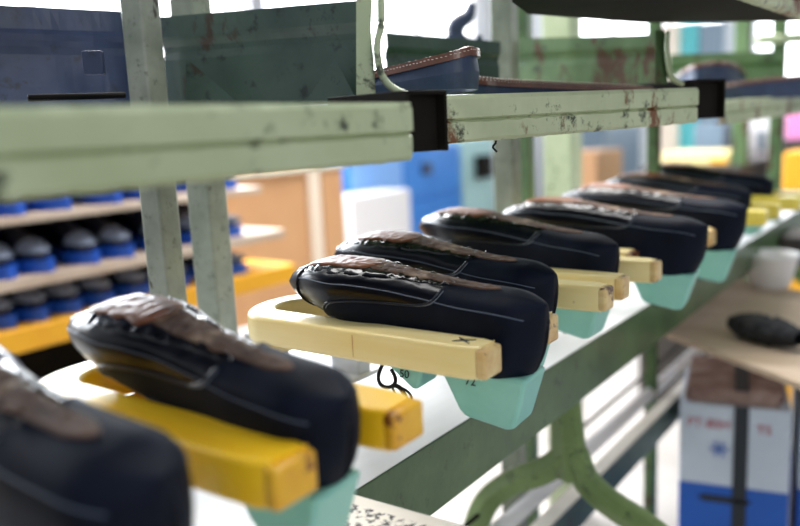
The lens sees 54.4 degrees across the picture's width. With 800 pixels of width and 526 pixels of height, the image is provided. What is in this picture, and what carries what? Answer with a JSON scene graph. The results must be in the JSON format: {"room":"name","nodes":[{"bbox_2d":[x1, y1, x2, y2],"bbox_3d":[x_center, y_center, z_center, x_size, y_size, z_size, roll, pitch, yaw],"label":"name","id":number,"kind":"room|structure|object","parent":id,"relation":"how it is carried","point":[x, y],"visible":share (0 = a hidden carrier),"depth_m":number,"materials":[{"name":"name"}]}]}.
{"room":"shoe factory","nodes":[
{"label":"shoe factory","id":0,"kind":"room"},
{"bbox_2d":[254,0,494,209],"bbox_3d":[-2.080,-1.146,4.495,0.150,3.400,11.100,5,12,36],"label":"wall","id":1,"kind":"structure","parent":0,"point":[482,6],"depth_m":8.35,"materials":[{"name":"white paint"}]},
{"bbox_2d":[0,0,254,57],"bbox_3d":[-1.854,-1.724,4.687,0.120,1.550,2.540,5,12,36],"label":"window","id":2,"kind":"structure","parent":1,"relation":"in","point":[108,5],"depth_m":4.79,"materials":[{"name":"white glass"}]},
{"bbox_2d":[258,0,475,69],"bbox_3d":[-0.160,-2.180,6.996,0.120,1.600,3.140,5,12,36],"label":"window","id":3,"kind":"structure","parent":1,"relation":"in","point":[415,17],"depth_m":7.36,"materials":[{"name":"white glass"}]},
{"bbox_2d":[431,356,679,525],"bbox_3d":[1.183,0.827,2.512,7.900,0.100,11.100,5,12,36],"label":"floor","id":4,"kind":"structure","parent":0,"point":[631,487],"depth_m":2.83,"materials":[{"name":"concrete"}]},
{"bbox_2d":[0,186,294,379],"bbox_3d":[-0.913,0.174,2.382,0.330,1.422,1.387,5,12,36],"label":"shoe rack","id":5,"kind":"object","parent":4,"relation":"on","point":[43,348],"visible":0.23,"depth_m":2.26,"materials":[{"name":"brown wood"}]},
{"bbox_2d":[0,293,17,329],"bbox_3d":[-1.149,0.096,2.098,0.333,0.133,0.107,3,12,31],"label":"shoe","id":6,"kind":"object","parent":5,"relation":"on","point":[8,315],"visible":0.98,"depth_m":2.02,"materials":[{"name":"blue rubber"}]},
{"bbox_2d":[0,242,18,280],"bbox_3d":[-1.117,-0.036,2.076,0.333,0.133,0.107,6,13,42],"label":"shoe","id":7,"kind":"object","parent":5,"relation":"on","point":[9,270],"visible":1,"depth_m":1.98,"materials":[{"name":"blue rubber"}]},
{"bbox_2d":[0,199,26,215],"bbox_3d":[-1.102,-0.200,2.080,0.333,0.133,0.107,6,13,40],"label":"shoe","id":8,"kind":"object","parent":5,"relation":"on","point":[18,207],"visible":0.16,"depth_m":1.98,"materials":[{"name":"blue rubber"}]},
{"bbox_2d":[2,286,50,321],"bbox_3d":[-1.084,0.077,2.186,0.333,0.133,0.107,6,13,41],"label":"shoe","id":9,"kind":"object","parent":5,"relation":"on","point":[30,304],"visible":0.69,"depth_m":2.09,"materials":[{"name":"blue rubber"}]},
{"bbox_2d":[0,225,55,273],"bbox_3d":[-1.064,-0.052,2.149,0.333,0.133,0.107,4,12,35],"label":"shoe","id":10,"kind":"object","parent":5,"relation":"on","point":[33,255],"visible":0.88,"depth_m":2.06,"materials":[{"name":"blue rubber"}]},
{"bbox_2d":[25,195,71,210],"bbox_3d":[-1.034,-0.219,2.173,0.333,0.133,0.107,4,12,34],"label":"shoe","id":11,"kind":"object","parent":5,"relation":"on","point":[61,202],"visible":0.12,"depth_m":2.08,"materials":[{"name":"blue rubber"}]},
{"bbox_2d":[38,280,83,313],"bbox_3d":[-1.028,0.061,2.264,0.333,0.133,0.107,6,13,39],"label":"shoe","id":12,"kind":"object","parent":5,"relation":"on","point":[64,297],"visible":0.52,"depth_m":2.17,"materials":[{"name":"blue rubber"}]},
{"bbox_2d":[33,218,101,264],"bbox_3d":[-0.975,-0.077,2.269,0.333,0.133,0.107,6,13,42],"label":"shoe","id":13,"kind":"object","parent":5,"relation":"on","point":[69,244],"visible":0.87,"depth_m":2.20,"materials":[{"name":"blue rubber"}]},
{"bbox_2d":[72,274,114,305],"bbox_3d":[-0.974,0.045,2.338,0.333,0.133,0.107,4,12,34],"label":"shoe","id":14,"kind":"object","parent":5,"relation":"on","point":[94,289],"visible":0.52,"depth_m":2.25,"materials":[{"name":"blue rubber"}]},
{"bbox_2d":[71,190,122,203],"bbox_3d":[-0.930,-0.249,2.313,0.333,0.133,0.107,6,13,41],"label":"shoe","id":15,"kind":"object","parent":5,"relation":"on","point":[111,197],"visible":0.11,"depth_m":2.21,"materials":[{"name":"blue rubber"}]},
{"bbox_2d":[68,214,134,257],"bbox_3d":[-0.917,-0.093,2.350,0.333,0.133,0.107,5,12,36],"label":"shoe","id":16,"kind":"object","parent":5,"relation":"on","point":[113,241],"visible":0.65,"depth_m":2.27,"materials":[{"name":"blue rubber"}]},
{"bbox_2d":[102,267,149,297],"bbox_3d":[-0.906,0.027,2.428,0.333,0.133,0.107,3,11,30],"label":"shoe","id":17,"kind":"object","parent":5,"relation":"on","point":[127,281],"visible":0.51,"depth_m":2.35,"materials":[{"name":"blue rubber"}]},
{"bbox_2d":[107,208,144,250],"bbox_3d":[-0.826,-0.119,2.472,0.333,0.133,0.107,6,13,41],"label":"shoe","id":18,"kind":"object","parent":5,"relation":"on","point":[130,221],"visible":0.27,"depth_m":2.45,"materials":[{"name":"blue rubber"}]},
{"bbox_2d":[121,189,139,199],"bbox_3d":[-0.856,-0.270,2.416,0.333,0.133,0.107,4,12,35],"label":"shoe","id":19,"kind":"object","parent":5,"relation":"on","point":[127,194],"visible":0.05,"depth_m":2.33,"materials":[{"name":"blue rubber"}]},
{"bbox_2d":[0,186,261,226],"bbox_3d":[-0.963,-0.160,2.267,0.320,0.022,1.235,5,12,36],"label":"shelf","id":20,"kind":"object","parent":5,"relation":"attached to","point":[77,209],"depth_m":2.16,"materials":[{"name":"brown wood"}]},
{"bbox_2d":[0,227,284,293],"bbox_3d":[-0.927,-0.006,2.333,0.320,0.030,1.330,5,12,36],"label":"shelf","id":21,"kind":"object","parent":5,"relation":"attached to","point":[251,235],"depth_m":2.19,"materials":[{"name":"brown wood"}]},
{"bbox_2d":[0,259,294,354],"bbox_3d":[-0.909,0.136,2.375,0.320,0.062,1.372,5,12,36],"label":"shelf","id":22,"kind":"object","parent":5,"relation":"attached to","point":[27,336],"depth_m":2.12,"materials":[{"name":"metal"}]},
{"bbox_2d":[136,265,189,286],"bbox_3d":[-0.813,0.000,2.556,0.333,0.133,0.107,4,12,35],"label":"shoe","id":23,"kind":"object","parent":5,"relation":"on","point":[143,268],"visible":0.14,"depth_m":2.51,"materials":[{"name":"blue rubber"}]},
{"bbox_2d":[178,207,191,243],"bbox_3d":[-0.749,-0.141,2.578,0.333,0.133,0.107,6,13,41],"label":"shoe","id":24,"kind":"object","parent":5,"relation":"on","point":[184,219],"visible":0.09,"depth_m":2.48,"materials":[{"name":"blue rubber"}]},
{"bbox_2d":[176,178,236,191],"bbox_3d":[-0.716,-0.305,2.582,0.333,0.133,0.107,-4,10,-7],"label":"shoe","id":25,"kind":"object","parent":5,"relation":"on","point":[230,183],"visible":0.02,"depth_m":2.58,"materials":[{"name":"blue rubber"}]},
{"bbox_2d":[178,202,242,236],"bbox_3d":[-0.703,-0.150,2.616,0.333,0.133,0.107,-4,10,-7],"label":"shoe","id":26,"kind":"object","parent":5,"relation":"on","point":[235,230],"visible":0.25,"depth_m":2.61,"materials":[{"name":"blue rubber"}]},
{"bbox_2d":[183,252,247,277],"bbox_3d":[-0.692,-0.021,2.646,0.333,0.133,0.107,-4,10,-7],"label":"shoe","id":27,"kind":"object","parent":5,"relation":"on","point":[239,267],"visible":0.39,"depth_m":2.63,"materials":[{"name":"blue rubber"}]},
{"bbox_2d":[238,327,247,336],"bbox_3d":[-0.884,0.386,2.412,0.290,0.030,1.375,5,12,36],"label":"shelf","id":28,"kind":"object","parent":5,"relation":"attached to","point":[241,331],"depth_m":2.97,"materials":[{"name":"white"}]},
{"bbox_2d":[120,0,186,302],"bbox_3d":[-0.261,0.133,0.908,0.030,1.950,0.030,2,11,27],"label":"post","id":29,"kind":"object","parent":4,"relation":"on","point":[141,22],"visible":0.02,"depth_m":0.85,"materials":[{"name":"green metal"}]},
{"bbox_2d":[169,0,237,333],"bbox_3d":[-0.236,0.111,1.025,0.036,1.950,0.036,2,11,27],"label":"post","id":30,"kind":"object","parent":4,"relation":"on","point":[207,201],"visible":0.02,"depth_m":0.99,"materials":[{"name":"green metal"}]},
{"bbox_2d":[0,0,500,201],"bbox_3d":[-0.130,-0.197,0.813,0.532,0.172,0.893,5,12,36],"label":"shelf","id":31,"kind":"object","parent":30,"relation":"attached to","point":[249,91],"depth_m":0.66,"materials":[{"name":"green metal"}]},
{"bbox_2d":[374,30,725,143],"bbox_3d":[0.125,-0.247,1.015,0.602,0.159,0.431,-11,13,-40],"label":"shelf","id":32,"kind":"object","parent":30,"relation":"attached to","point":[633,60],"depth_m":0.87,"materials":[{"name":"green metal"}]},
{"bbox_2d":[446,2,482,39],"bbox_3d":[0.116,-0.425,1.399,0.067,0.084,0.035,-3,10,-1],"label":"hook","id":33,"kind":"object","parent":32,"relation":"attached to","point":[456,26],"visible":0.67,"depth_m":1.39,"materials":[{"name":"blue metal"}]},
{"bbox_2d":[492,140,497,151],"bbox_3d":[0.090,-0.113,0.740,0.006,0.016,0.004,0,10,13],"label":"scrap","id":34,"kind":"object","parent":32,"relation":"hanging from","point":[495,143],"visible":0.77,"depth_m":0.74,"materials":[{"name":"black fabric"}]},
{"bbox_2d":[196,167,345,328],"bbox_3d":[-0.687,0.111,3.634,0.472,1.095,0.864,5,12,36],"label":"base cabinet","id":35,"kind":"object","parent":4,"relation":"on","point":[308,205],"visible":0.26,"depth_m":3.50,"materials":[{"name":"beige paint"}]},
{"bbox_2d":[343,188,410,241],"bbox_3d":[-0.193,-0.017,4.928,0.250,0.857,0.599,5,12,36],"label":"box","id":36,"kind":"object","parent":4,"relation":"on","point":[367,211],"visible":0.34,"depth_m":4.77,"materials":[{"name":"white cardboard"}]},
{"bbox_2d":[341,144,460,234],"bbox_3d":[-0.104,-0.286,5.723,0.535,1.104,1.347,5,12,36],"label":"base cabinet","id":37,"kind":"object","parent":4,"relation":"on","point":[432,178],"visible":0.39,"depth_m":5.62,"materials":[{"name":"plastic"}]},
{"bbox_2d":[127,209,799,525],"bbox_3d":[0.331,0.533,1.378,0.811,0.953,3.600,5,12,36],"label":"table","id":38,"kind":"object","parent":4,"relation":"on","point":[455,449],"visible":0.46,"depth_m":1.09,"materials":[{"name":"green metal"}]},
{"bbox_2d":[40,361,423,511],"bbox_3d":[-0.192,0.146,0.594,0.426,0.125,0.136,5,12,36],"label":"wooden block","id":39,"kind":"object","parent":38,"relation":"on","point":[228,462],"visible":0.44,"depth_m":0.46,"materials":[{"name":"yellow paint"}]},
{"bbox_2d":[67,292,360,489],"bbox_3d":[-0.138,0.081,0.540,0.274,0.104,0.080,4,12,34],"label":"leather shoe","id":40,"kind":"object","parent":39,"relation":"on","point":[165,350],"visible":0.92,"depth_m":0.49,"materials":[{"name":"black leather"}]},
{"bbox_2d":[245,467,359,525],"bbox_3d":[-0.091,0.143,0.517,0.138,0.069,0.045,5,12,37],"label":"shoe last","id":41,"kind":"object","parent":39,"relation":"on","point":[332,505],"visible":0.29,"depth_m":0.48,"materials":[{"name":"teal plastic"}]},
{"bbox_2d":[244,295,501,380],"bbox_3d":[-0.062,0.106,0.786,0.408,0.126,0.121,5,12,36],"label":"wooden block","id":42,"kind":"object","parent":38,"relation":"on","point":[287,323],"visible":0.66,"depth_m":0.68,"materials":[{"name":"yellow wood"}]},
{"bbox_2d":[289,254,549,396],"bbox_3d":[0.007,0.068,0.729,0.280,0.142,0.081,3,11,29],"label":"leather shoe","id":43,"kind":"object","parent":42,"relation":"on","point":[354,288],"visible":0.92,"depth_m":0.68,"materials":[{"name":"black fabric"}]},
{"bbox_2d":[391,366,544,429],"bbox_3d":[0.057,0.107,0.703,0.141,0.064,0.046,3,13,33],"label":"shoe last","id":44,"kind":"object","parent":42,"relation":"on","point":[504,403],"visible":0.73,"depth_m":0.67,"materials":[{"name":"teal plastic"}]},
{"bbox_2d":[347,495,463,525],"bbox_3d":[-0.022,0.218,0.579,0.166,0.012,0.135,5,12,36],"label":"board","id":45,"kind":"object","parent":38,"relation":"on","point":[364,511],"visible":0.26,"depth_m":0.62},
{"bbox_2d":[347,504,426,525],"bbox_3d":[-0.031,0.206,0.615,0.096,0.001,0.047,5,12,36],"label":"print","id":46,"kind":"object","parent":45,"relation":"on","point":[360,514],"depth_m":0.62},
{"bbox_2d":[301,279,612,382],"bbox_3d":[0.019,0.084,0.897,0.408,0.125,0.170,5,12,36],"label":"fork","id":47,"kind":"object","parent":38,"relation":"on","point":[573,294],"visible":0.25,"depth_m":0.83,"materials":[{"name":"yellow wood"}]},
{"bbox_2d":[334,230,558,313],"bbox_3d":[0.044,0.018,0.867,0.285,0.102,0.082,4,12,33],"label":"leather shoe","id":48,"kind":"object","parent":47,"relation":"on","point":[416,250],"visible":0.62,"depth_m":0.82,"materials":[{"name":"black leather"}]},
{"bbox_2d":[540,344,549,365],"bbox_3d":[0.093,0.082,0.842,0.143,0.067,0.046,5,12,36],"label":"shoe last","id":49,"kind":"object","parent":47,"relation":"on","point":[548,345],"visible":0.02,"depth_m":0.82,"materials":[{"name":"teal plastic"}]},
{"bbox_2d":[463,343,682,525],"bbox_3d":[0.267,0.369,1.453,0.008,0.008,3.300,5,12,36],"label":"rod","id":50,"kind":"object","parent":38,"relation":"attached to","point":[476,516],"visible":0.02,"depth_m":1.73,"materials":[{"name":"white metal"}]},
{"bbox_2d":[490,347,702,525],"bbox_3d":[0.293,0.395,1.440,0.030,0.029,3.300,5,12,36],"label":"pipe","id":51,"kind":"object","parent":38,"relation":"attached to","point":[517,513],"visible":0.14,"depth_m":1.61,"materials":[{"name":"grey metal"}]},
{"bbox_2d":[552,256,661,299],"bbox_3d":[0.125,0.054,1.041,0.408,0.125,0.137,5,12,36],"label":"fork","id":52,"kind":"object","parent":38,"relation":"on","point":[631,269],"visible":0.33,"depth_m":0.92,"materials":[{"name":"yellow wood"}]},
{"bbox_2d":[419,207,619,272],"bbox_3d":[0.144,0.006,1.021,0.298,0.154,0.086,4,12,35],"label":"leather shoe","id":53,"kind":"object","parent":52,"relation":"on","point":[491,231],"visible":0.74,"depth_m":0.97,"materials":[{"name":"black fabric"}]},
{"bbox_2d":[555,308,609,338],"bbox_3d":[0.193,0.052,0.990,0.151,0.071,0.049,5,13,39],"label":"shoe last","id":54,"kind":"object","parent":52,"relation":"on","point":[581,324],"visible":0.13,"depth_m":0.95,"materials":[{"name":"teal plastic"}]},
{"bbox_2d":[531,354,711,525],"bbox_3d":[0.334,0.430,1.417,0.026,0.065,3.300,5,12,36],"label":"rail","id":55,"kind":"object","parent":38,"relation":"attached to","point":[571,509],"visible":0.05,"depth_m":1.56,"materials":[{"name":"white metal"}]},
{"bbox_2d":[619,248,638,256],"bbox_3d":[0.229,0.024,1.186,0.403,0.125,0.167,5,12,36],"label":"fork","id":56,"kind":"object","parent":38,"relation":"on","point":[623,251],"visible":0.09,"depth_m":1.03,"materials":[{"name":"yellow wood"}]},
{"bbox_2d":[503,196,707,275],"bbox_3d":[0.286,-0.041,1.121,0.296,0.107,0.085,2,11,27],"label":"leather shoe","id":57,"kind":"object","parent":56,"relation":"on","point":[680,242],"visible":0.81,"depth_m":1.06,"materials":[{"name":"black leather"}]},
{"bbox_2d":[634,269,698,309],"bbox_3d":[0.340,0.025,1.100,0.149,0.067,0.048,4,13,29],"label":"shoe last","id":58,"kind":"object","parent":56,"relation":"on","point":[673,292],"visible":0.51,"depth_m":1.06,"materials":[{"name":"teal plastic"}]},
{"bbox_2d":[707,227,715,246],"bbox_3d":[0.358,-0.013,1.363,0.403,0.125,0.142,5,12,36],"label":"fork","id":59,"kind":"object","parent":38,"relation":"on","point":[711,231],"visible":0.11,"depth_m":1.19,"materials":[{"name":"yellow wood"}]},
{"bbox_2d":[561,183,747,250],"bbox_3d":[0.412,-0.078,1.300,0.307,0.111,0.089,2,11,24],"label":"leather shoe","id":60,"kind":"object","parent":59,"relation":"on","point":[728,217],"visible":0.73,"depth_m":1.25,"materials":[{"name":"black leather"}]},
{"bbox_2d":[696,247,737,281],"bbox_3d":[0.470,-0.009,1.282,0.155,0.070,0.050,4,13,27],"label":"shoe last","id":61,"kind":"object","parent":59,"relation":"on","point":[715,266],"visible":0.34,"depth_m":1.24,"materials":[{"name":"teal plastic"}]},
{"bbox_2d":[746,202,780,225],"bbox_3d":[0.519,-0.056,1.565,0.423,0.125,0.146,5,12,36],"label":"fork","id":62,"kind":"object","parent":38,"relation":"on","point":[758,214],"visible":0.27,"depth_m":1.40,"materials":[{"name":"paint"}]},
{"bbox_2d":[607,172,751,208],"bbox_3d":[0.546,-0.128,1.548,0.290,0.105,0.084,5,12,37],"label":"leather shoe","id":63,"kind":"object","parent":62,"relation":"on","point":[650,180],"visible":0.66,"depth_m":1.50,"materials":[{"name":"black leather"}]},
{"bbox_2d":[751,190,799,210],"bbox_3d":[0.669,-0.097,1.756,0.438,0.125,0.149,5,12,36],"label":"fork","id":64,"kind":"object","parent":38,"relation":"on","point":[789,200],"visible":0.2,"depth_m":1.59,"materials":[{"name":"paint"}]},
{"bbox_2d":[644,162,773,194],"bbox_3d":[0.686,-0.172,1.761,0.304,0.110,0.088,6,13,41],"label":"leather shoe","id":65,"kind":"object","parent":64,"relation":"on","point":[757,184],"visible":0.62,"depth_m":1.71,"materials":[{"name":"black leather"}]},
{"bbox_2d":[744,225,763,235],"bbox_3d":[0.733,-0.102,1.729,0.050,0.072,0.154,-12,14,-43],"label":"shoe last","id":66,"kind":"object","parent":64,"relation":"on","point":[749,230],"visible":0.16,"depth_m":1.68,"materials":[{"name":"teal plastic"}]},
{"bbox_2d":[779,227,799,266],"bbox_3d":[1.221,-0.046,2.294,0.160,0.089,0.200,5,12,36],"label":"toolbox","id":67,"kind":"object","parent":38,"relation":"on","point":[790,240],"visible":0.51,"depth_m":2.24,"materials":[{"name":"metal"}]},
{"bbox_3d":[-0.295,0.172,0.473,0.403,0.125,0.144,5,12,36],"label":"fork","id":68,"kind":"object","parent":38,"relation":"on","visible":0},
{"bbox_2d":[0,345,193,525],"bbox_3d":[-0.226,0.102,0.439,0.293,0.109,0.085,3,12,31],"label":"leather shoe","id":69,"kind":"object","parent":68,"relation":"on","point":[65,460],"visible":1,"depth_m":0.36,"materials":[{"name":"black leather"}]},
{"bbox_2d":[453,140,493,209],"bbox_3d":[0.488,-0.460,6.473,0.400,1.134,0.498,5,12,36],"label":"locker","id":70,"kind":"object","parent":4,"relation":"on","point":[475,193],"visible":0.03,"depth_m":6.25,"materials":[{"name":"teal metal"}]},
{"bbox_2d":[475,154,492,178],"bbox_3d":[0.680,-0.782,6.310,0.060,0.184,0.196,5,12,36],"label":"monitor","id":71,"kind":"object","parent":70,"relation":"attached to","point":[483,163],"visible":1,"depth_m":6.25,"materials":[{"name":"plastic"}]},
{"bbox_2d":[490,0,527,525],"bbox_3d":[0.189,0.037,1.339,0.036,1.950,0.036,3,11,30],"label":"post","id":72,"kind":"object","parent":4,"relation":"on","point":[503,13],"visible":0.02,"depth_m":1.28,"materials":[{"name":"metal"}]},
{"bbox_2d":[518,7,539,525],"bbox_3d":[0.241,0.008,1.488,0.030,1.950,0.030,3,11,30],"label":"post","id":73,"kind":"object","parent":4,"relation":"on","point":[524,19],"visible":0.02,"depth_m":1.44,"materials":[{"name":"green metal"}]},
{"bbox_2d":[542,15,582,506],"bbox_3d":[0.490,-0.125,2.331,0.085,1.900,0.085,5,12,36],"label":"post","id":74,"kind":"object","parent":4,"relation":"on","point":[562,152],"visible":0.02,"depth_m":2.26,"materials":[{"name":"green metal"}]},
{"bbox_2d":[582,148,621,185],"bbox_3d":[1.491,-0.372,6.075,0.300,1.007,0.538,5,12,36],"label":"machine","id":75,"kind":"object","parent":4,"relation":"on","point":[598,165],"visible":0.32,"depth_m":5.80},
{"bbox_2d":[582,127,639,174],"bbox_3d":[1.894,-0.660,7.121,0.300,1.178,0.912,5,12,36],"label":"machine","id":76,"kind":"object","parent":4,"relation":"on","point":[628,140],"visible":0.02,"depth_m":6.97,"materials":[{"name":"grey metal"}]},
{"bbox_2d":[643,23,661,516],"bbox_3d":[0.579,-0.134,1.779,0.026,2.100,0.026,5,12,36],"label":"post","id":77,"kind":"object","parent":4,"relation":"on","point":[653,164],"visible":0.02,"depth_m":1.84,"materials":[{"name":"green metal"}]},
{"bbox_2d":[512,0,799,22],"bbox_3d":[0.366,-0.343,1.022,0.234,0.041,1.088,5,13,39],"label":"shelf","id":78,"kind":"object","parent":77,"relation":"attached to","point":[636,11],"visible":1,"depth_m":0.97,"materials":[{"name":"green metal"}]},
{"bbox_2d":[670,51,799,124],"bbox_3d":[0.749,-0.406,1.770,0.510,0.166,0.789,7,14,44],"label":"shelf","id":79,"kind":"object","parent":77,"relation":"attached to","point":[762,64],"depth_m":1.60,"materials":[{"name":"green metal"}]},
{"bbox_2d":[661,23,680,161],"bbox_3d":[2.184,-0.877,6.139,0.141,1.916,0.400,5,12,36],"label":"locker","id":80,"kind":"object","parent":4,"relation":"on","point":[670,134],"visible":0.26,"depth_m":5.92,"materials":[{"name":"metal"}]},
{"bbox_2d":[679,22,703,149],"bbox_3d":[2.264,-0.844,5.961,0.128,1.903,0.400,5,12,36],"label":"tall cabinet","id":81,"kind":"object","parent":4,"relation":"on","point":[690,31],"visible":0.23,"depth_m":5.68,"materials":[{"name":"metal"}]},
{"bbox_2d":[639,158,767,401],"bbox_3d":[1.340,0.079,3.436,0.402,1.042,0.500,5,12,36],"label":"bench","id":82,"kind":"object","parent":4,"relation":"on","point":[759,166],"visible":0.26,"depth_m":3.32,"materials":[{"name":"metal"}]},
{"bbox_2d":[662,148,730,164],"bbox_3d":[1.292,-0.449,3.295,0.269,0.057,0.304,5,12,36],"label":"box","id":83,"kind":"object","parent":82,"relation":"on","point":[715,156],"visible":0.79,"depth_m":3.18,"materials":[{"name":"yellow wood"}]},
{"bbox_2d":[699,22,734,123],"bbox_3d":[2.351,-0.802,5.780,0.162,1.876,0.400,5,12,36],"label":"tall cabinet","id":84,"kind":"object","parent":4,"relation":"on","point":[715,37],"visible":0.26,"depth_m":5.49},
{"bbox_2d":[664,280,799,389],"bbox_3d":[0.798,0.515,1.784,0.382,0.800,0.859,5,12,36],"label":"table","id":85,"kind":"object","parent":4,"relation":"on","point":[706,330],"visible":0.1,"depth_m":1.63,"materials":[{"name":"wood"}]},
{"bbox_2d":[726,312,799,346],"bbox_3d":[0.715,0.128,1.523,0.080,0.057,0.156,-7,11,-23],"label":"shoe","id":86,"kind":"object","parent":85,"relation":"on","point":[764,329],"visible":1,"depth_m":1.49,"materials":[{"name":"black leather"}]},
{"bbox_2d":[747,249,799,289],"bbox_3d":[0.953,0.018,2.001,0.137,0.088,0.137,5,12,36],"label":"plastic bowl","id":87,"kind":"object","parent":85,"relation":"on","point":[773,269],"visible":0.86,"depth_m":1.96,"materials":[{"name":"white plastic"}]},
{"bbox_2d":[678,355,791,525],"bbox_3d":[0.782,0.574,1.839,0.221,0.664,0.264,2,11,23],"label":"carton","id":88,"kind":"object","parent":4,"relation":"on","point":[735,436],"visible":0.99,"depth_m":1.70,"materials":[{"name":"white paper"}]},
{"bbox_2d":[731,22,752,165],"bbox_3d":[1.355,-0.452,3.100,0.054,2.200,0.054,5,12,36],"label":"post","id":89,"kind":"object","parent":4,"relation":"on","point":[742,37],"visible":0.2,"depth_m":3.06,"materials":[{"name":"green metal"}]},
{"bbox_2d":[748,116,786,157],"bbox_3d":[2.059,-0.282,4.506,0.229,1.318,0.540,5,12,36],"label":"refrigerator","id":90,"kind":"object","parent":4,"relation":"on","point":[758,129],"visible":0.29,"depth_m":4.20,"materials":[{"name":"grey metal"}]},
{"bbox_2d":[767,21,787,248],"bbox_3d":[1.085,-0.291,2.249,0.034,2.200,0.034,5,12,36],"label":"post","id":91,"kind":"object","parent":4,"relation":"on","point":[776,124],"visible":0.2,"depth_m":2.23,"materials":[{"name":"green metal"}]},
{"bbox_2d":[755,33,799,44],"bbox_3d":[1.081,-0.628,2.179,0.162,0.028,0.028,-3,10,0],"label":"bar","id":92,"kind":"object","parent":91,"relation":"attached to","point":[789,38],"visible":1,"depth_m":2.17,"materials":[{"name":"green metal"}]},
{"bbox_2d":[782,149,799,407],"bbox_3d":[1.563,0.108,3.058,0.097,1.093,0.250,5,12,36],"label":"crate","id":93,"kind":"object","parent":4,"relation":"on","point":[791,159],"visible":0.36,"depth_m":2.89,"materials":[{"name":"yellow plastic"}]},
{"bbox_2d":[782,139,799,181],"bbox_3d":[1.867,-0.021,3.657,0.148,1.114,0.300,5,12,36],"label":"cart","id":94,"kind":"object","parent":4,"relation":"on","point":[788,145],"visible":0.07,"depth_m":3.46,"materials":[{"name":"metal"}]},
{"bbox_2d":[786,114,799,139],"bbox_3d":[1.853,-0.632,3.571,0.105,0.123,0.250,5,12,36],"label":"basket","id":95,"kind":"object","parent":94,"relation":"on","point":[793,121],"visible":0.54,"depth_m":3.49,"materials":[{"name":"plastic"}]},
{"bbox_2d":[787,387,799,525],"bbox_3d":[1.016,0.575,1.773,0.221,0.664,0.264,2,11,23],"label":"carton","id":96,"kind":"object","parent":4,"relation":"on","point":[793,517],"visible":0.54,"depth_m":1.77,"materials":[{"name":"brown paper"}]},
{"bbox_3d":[1.683,-0.080,4.189,0.216,1.064,0.350,5,12,36],"label":"stand","id":97,"kind":"object","parent":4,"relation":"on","visible":0},
{"bbox_2d":[694,123,731,148],"bbox_3d":[1.670,-0.670,4.106,0.148,0.132,0.300,5,12,36],"label":"box","id":98,"kind":"object","parent":97,"relation":"on","point":[709,135],"visible":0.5,"depth_m":3.99,"materials":[{"name":"metal"}]},
{"bbox_2d":[532,14,734,197],"bbox_3d":[4.367,-1.809,6.574,7.800,3.400,0.150,5,12,36],"label":"wall","id":99,"kind":"structure","parent":0,"point":[536,19],"depth_m":8.64,"materials":[{"name":"white paint"}]},
{"bbox_2d":[581,18,707,36],"bbox_3d":[2.424,-2.322,7.849,1.700,1.850,0.120,5,12,36],"label":"window","id":100,"kind":"structure","parent":99,"relation":"in","point":[589,27],"depth_m":8.00,"materials":[{"name":"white glass"}]},
{"bbox_2d":[752,21,799,75],"bbox_3d":[4.042,-2.268,6.673,1.900,1.700,0.120,5,12,36],"label":"window","id":101,"kind":"structure","parent":99,"relation":"in","point":[762,27],"depth_m":7.14,"materials":[{"name":"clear glass"}]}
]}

